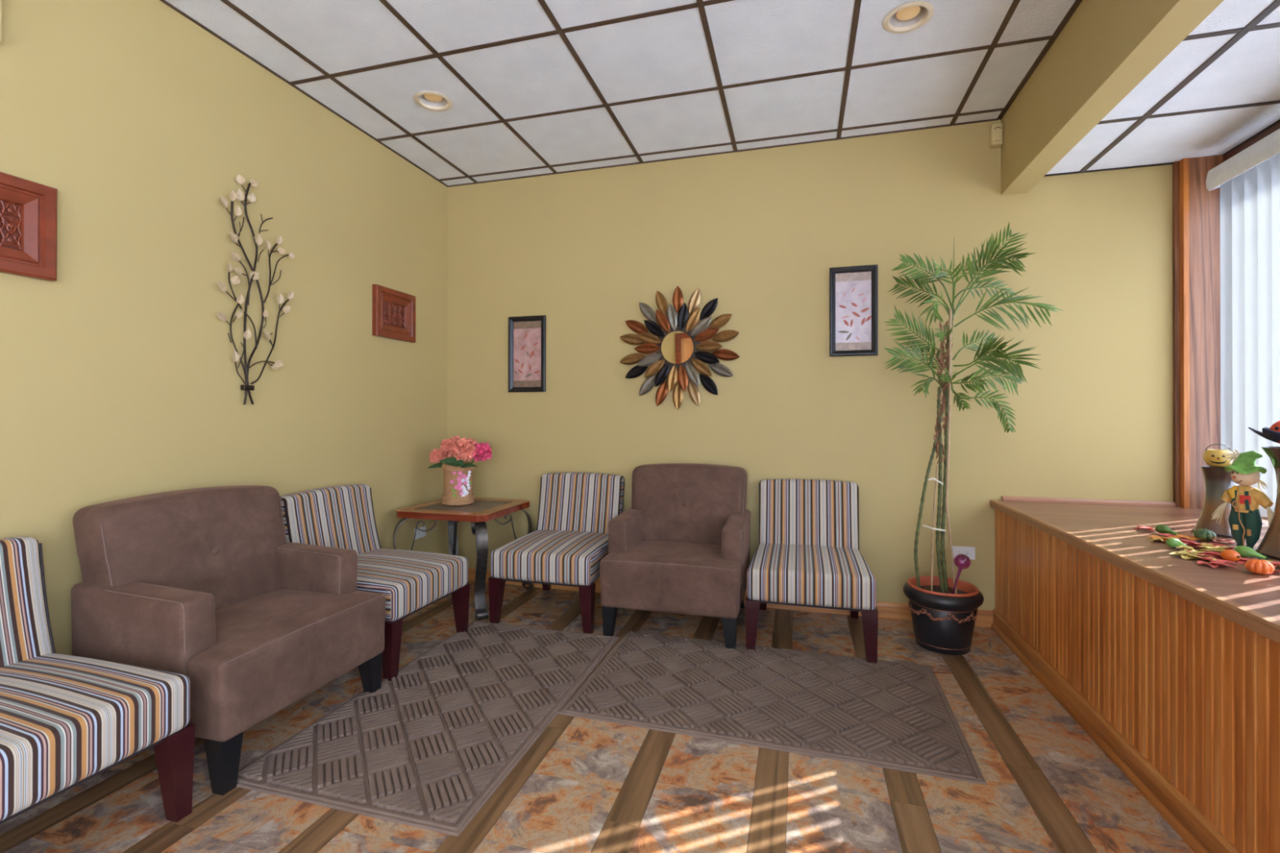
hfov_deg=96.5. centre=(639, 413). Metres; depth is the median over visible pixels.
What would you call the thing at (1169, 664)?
window ledge
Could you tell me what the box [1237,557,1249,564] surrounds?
leaf
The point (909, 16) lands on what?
recessed light
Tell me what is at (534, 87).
ceiling
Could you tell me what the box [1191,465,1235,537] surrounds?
vase
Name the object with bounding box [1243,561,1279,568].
leaf
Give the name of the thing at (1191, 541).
leaf
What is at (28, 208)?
carved plaque
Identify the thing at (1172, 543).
gourd
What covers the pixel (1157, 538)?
leaf
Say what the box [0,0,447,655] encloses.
wall
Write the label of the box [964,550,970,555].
receptacle
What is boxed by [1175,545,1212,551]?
leaf
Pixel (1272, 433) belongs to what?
hat
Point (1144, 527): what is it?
leaf
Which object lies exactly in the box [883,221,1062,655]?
potted palm
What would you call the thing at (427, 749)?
floor mat
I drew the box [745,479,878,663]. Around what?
slipper chair
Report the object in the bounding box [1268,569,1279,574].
leaf
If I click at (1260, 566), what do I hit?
pumpkin
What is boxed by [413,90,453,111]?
recessed light
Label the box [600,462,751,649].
armchair
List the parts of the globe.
spout, bulb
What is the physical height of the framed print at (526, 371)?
0.524 m
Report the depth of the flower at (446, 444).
3.71 m
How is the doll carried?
on the window ledge
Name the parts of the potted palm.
stem, stem, stem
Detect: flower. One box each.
[426,435,459,468]
[428,447,445,463]
[439,436,478,467]
[471,442,492,463]
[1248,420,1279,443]
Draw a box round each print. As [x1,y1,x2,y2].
[507,315,546,391]
[829,264,877,356]
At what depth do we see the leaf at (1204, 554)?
1.90 m
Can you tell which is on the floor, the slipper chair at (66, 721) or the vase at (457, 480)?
the slipper chair at (66, 721)
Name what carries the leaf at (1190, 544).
on the window ledge
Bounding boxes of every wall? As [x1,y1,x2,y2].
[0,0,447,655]
[446,120,1173,610]
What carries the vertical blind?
hanging from the window
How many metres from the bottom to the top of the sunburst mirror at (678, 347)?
0.797 m
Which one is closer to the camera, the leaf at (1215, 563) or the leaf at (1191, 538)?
the leaf at (1215, 563)
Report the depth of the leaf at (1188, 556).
1.88 m
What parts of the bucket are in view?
wire handle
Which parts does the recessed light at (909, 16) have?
bulb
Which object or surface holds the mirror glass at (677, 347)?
attached to the sunburst mirror at (678, 347)
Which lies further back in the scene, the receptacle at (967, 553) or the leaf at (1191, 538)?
the receptacle at (967, 553)
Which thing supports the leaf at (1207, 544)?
on the window ledge
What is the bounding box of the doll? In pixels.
[1211,448,1273,549]
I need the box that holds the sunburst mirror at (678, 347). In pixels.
[619,285,739,409]
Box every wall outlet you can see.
[413,525,426,539]
[952,546,975,559]
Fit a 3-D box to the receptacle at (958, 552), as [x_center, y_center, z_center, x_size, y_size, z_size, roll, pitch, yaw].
[1.811,0.789,3.235,0.033,0.033,0.003,0,0,16]
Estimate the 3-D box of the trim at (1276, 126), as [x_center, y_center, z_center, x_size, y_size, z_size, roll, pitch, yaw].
[2.620,-1.257,1.417,0.160,0.150,3.000,0,0,16]
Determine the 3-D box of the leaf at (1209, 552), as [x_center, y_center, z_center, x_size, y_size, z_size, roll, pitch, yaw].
[1.913,0.472,1.905,0.094,0.011,0.080,0,0,-29]
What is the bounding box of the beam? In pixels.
[1000,0,1223,195]
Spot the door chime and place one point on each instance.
(0, 0)
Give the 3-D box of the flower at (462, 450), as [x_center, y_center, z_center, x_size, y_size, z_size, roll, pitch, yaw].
[-1.126,0.356,3.645,0.283,0.412,0.192,0,0,16]
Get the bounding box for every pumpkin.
[1193,528,1216,541]
[1219,549,1240,561]
[1244,557,1275,574]
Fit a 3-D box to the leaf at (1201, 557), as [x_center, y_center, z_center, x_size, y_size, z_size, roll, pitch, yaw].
[1.846,0.475,1.833,0.094,0.017,0.081,0,0,1]
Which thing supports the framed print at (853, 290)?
attached to the wall at (760, 233)
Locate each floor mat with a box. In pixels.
[236,621,618,836]
[557,631,986,785]
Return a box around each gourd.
[1155,524,1180,535]
[1165,537,1187,548]
[1234,545,1268,559]
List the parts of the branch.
stem, stem, stem, stem, stem, stem, stem, stem, stem, stem, stem, stem, stem, stem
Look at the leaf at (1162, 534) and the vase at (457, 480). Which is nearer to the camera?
the leaf at (1162, 534)
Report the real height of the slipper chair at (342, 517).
0.800 m
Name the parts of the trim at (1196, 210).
stop moulding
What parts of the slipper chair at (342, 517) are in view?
backrest, leg, seat, leg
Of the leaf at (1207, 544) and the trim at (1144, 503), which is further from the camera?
the trim at (1144, 503)
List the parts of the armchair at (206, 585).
armrest, backrest, leg, seat, armrest, leg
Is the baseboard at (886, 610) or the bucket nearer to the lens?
the bucket
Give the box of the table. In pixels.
[392,497,533,620]
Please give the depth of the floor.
1.79 m
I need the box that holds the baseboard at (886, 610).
[467,568,993,627]
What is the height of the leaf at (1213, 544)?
0.012 m
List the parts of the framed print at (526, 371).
frame rail, frame rail, frame rail, frame rail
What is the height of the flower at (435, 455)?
0.336 m
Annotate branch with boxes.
[215,173,295,404]
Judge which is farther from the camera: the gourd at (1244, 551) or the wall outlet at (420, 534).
the wall outlet at (420, 534)
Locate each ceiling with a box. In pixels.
[160,0,1082,186]
[1044,0,1279,176]
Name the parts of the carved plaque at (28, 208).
panel, frame rail, frame rail, frame rail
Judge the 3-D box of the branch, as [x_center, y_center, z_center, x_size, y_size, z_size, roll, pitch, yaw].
[-1.783,-0.559,2.659,0.036,1.041,0.396,0,0,16]
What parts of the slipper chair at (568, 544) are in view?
leg, leg, seat, backrest, leg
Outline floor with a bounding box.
[0,581,1194,852]
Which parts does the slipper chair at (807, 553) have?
leg, leg, backrest, seat, leg, leg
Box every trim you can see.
[1001,495,1175,506]
[1172,154,1226,508]
[1226,121,1279,159]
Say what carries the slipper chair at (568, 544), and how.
on the floor
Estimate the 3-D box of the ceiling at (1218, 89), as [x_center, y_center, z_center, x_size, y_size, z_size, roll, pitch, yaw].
[2.208,-1.533,1.559,1.030,0.456,3.250,0,0,16]
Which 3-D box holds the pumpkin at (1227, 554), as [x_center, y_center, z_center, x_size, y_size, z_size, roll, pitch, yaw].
[1.908,0.460,1.848,0.047,0.038,0.047,0,0,39]
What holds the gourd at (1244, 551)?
on the window ledge
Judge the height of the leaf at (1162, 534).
0.012 m
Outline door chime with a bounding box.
[0,0,1,41]
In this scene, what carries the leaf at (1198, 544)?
on the window ledge
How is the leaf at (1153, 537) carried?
on the window ledge
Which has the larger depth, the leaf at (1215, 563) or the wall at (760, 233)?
the wall at (760, 233)
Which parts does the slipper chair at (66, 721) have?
backrest, seat, leg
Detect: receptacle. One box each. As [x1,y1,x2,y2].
[956,550,963,555]
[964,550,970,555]
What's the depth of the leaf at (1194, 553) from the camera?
1.92 m
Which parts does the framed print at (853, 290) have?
frame rail, frame rail, frame rail, frame rail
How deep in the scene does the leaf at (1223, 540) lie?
2.12 m
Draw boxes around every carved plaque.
[0,171,57,281]
[372,284,415,342]
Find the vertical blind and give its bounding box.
[1205,128,1279,517]
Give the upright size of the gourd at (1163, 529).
0.037 m
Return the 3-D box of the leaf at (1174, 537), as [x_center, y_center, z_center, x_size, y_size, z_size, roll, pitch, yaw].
[1.988,0.473,2.166,0.080,0.012,0.094,0,0,-31]
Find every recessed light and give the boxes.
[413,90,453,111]
[882,0,934,33]
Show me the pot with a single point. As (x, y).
(944, 621)
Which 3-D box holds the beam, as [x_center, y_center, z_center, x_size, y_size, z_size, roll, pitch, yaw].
[1.670,-1.493,1.709,0.127,0.536,3.050,0,0,16]
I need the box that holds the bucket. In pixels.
[1202,444,1233,466]
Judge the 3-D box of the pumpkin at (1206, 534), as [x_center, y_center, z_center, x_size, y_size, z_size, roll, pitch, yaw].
[2.125,0.456,2.151,0.060,0.049,0.062,0,0,16]
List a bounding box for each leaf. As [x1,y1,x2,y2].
[1132,524,1155,531]
[1146,536,1170,542]
[1147,535,1180,539]
[1150,537,1164,541]
[1157,533,1186,538]
[1163,537,1196,542]
[1168,551,1201,558]
[1173,533,1204,540]
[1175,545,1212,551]
[1176,550,1204,556]
[1180,539,1198,544]
[1182,542,1217,549]
[1184,554,1216,560]
[1186,543,1211,549]
[1186,550,1218,555]
[1196,552,1222,559]
[1196,556,1237,563]
[1197,560,1236,568]
[1198,551,1220,557]
[1199,544,1225,552]
[1201,542,1230,550]
[1202,539,1233,543]
[1204,542,1235,549]
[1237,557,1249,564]
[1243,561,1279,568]
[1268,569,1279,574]
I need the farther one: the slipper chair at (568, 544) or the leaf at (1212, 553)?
the slipper chair at (568, 544)
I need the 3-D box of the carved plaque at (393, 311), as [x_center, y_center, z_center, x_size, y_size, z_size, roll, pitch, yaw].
[-1.534,-0.617,3.583,0.033,0.304,0.362,0,0,16]
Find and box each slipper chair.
[0,536,195,824]
[280,484,469,680]
[488,472,624,633]
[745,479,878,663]
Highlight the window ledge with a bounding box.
[990,499,1279,852]
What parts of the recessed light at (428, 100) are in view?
bulb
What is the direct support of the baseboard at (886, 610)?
attached to the wall at (760, 233)
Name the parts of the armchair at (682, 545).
leg, armrest, seat, backrest, leg, armrest, leg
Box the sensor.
[989,119,1003,147]
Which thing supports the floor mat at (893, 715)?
on the floor
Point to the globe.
(962, 562)
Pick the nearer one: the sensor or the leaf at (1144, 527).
the leaf at (1144, 527)
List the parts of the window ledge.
trim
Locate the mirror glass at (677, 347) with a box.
[661,331,693,364]
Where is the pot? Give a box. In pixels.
[902,582,983,655]
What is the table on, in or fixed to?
on the floor
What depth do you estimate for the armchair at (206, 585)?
2.02 m
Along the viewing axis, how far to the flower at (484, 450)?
3.62 m
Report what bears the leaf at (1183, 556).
on the window ledge
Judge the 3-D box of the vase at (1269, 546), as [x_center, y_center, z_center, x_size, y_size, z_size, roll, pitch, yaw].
[2.191,0.297,1.889,0.222,0.365,0.222,0,0,16]
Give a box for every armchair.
[71,484,385,795]
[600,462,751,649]
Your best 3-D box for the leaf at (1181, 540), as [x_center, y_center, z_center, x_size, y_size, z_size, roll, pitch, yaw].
[2.007,0.475,2.083,0.081,0.018,0.093,0,0,16]
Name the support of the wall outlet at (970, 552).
attached to the wall at (760, 233)
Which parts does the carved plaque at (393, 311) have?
frame rail, panel, frame rail, frame rail, frame rail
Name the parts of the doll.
trouser leg, hat crown, trouser leg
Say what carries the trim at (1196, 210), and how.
attached to the wall at (760, 233)
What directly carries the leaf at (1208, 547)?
on the window ledge
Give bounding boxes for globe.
[951,554,970,594]
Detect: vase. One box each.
[441,462,474,506]
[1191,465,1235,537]
[1254,446,1279,559]

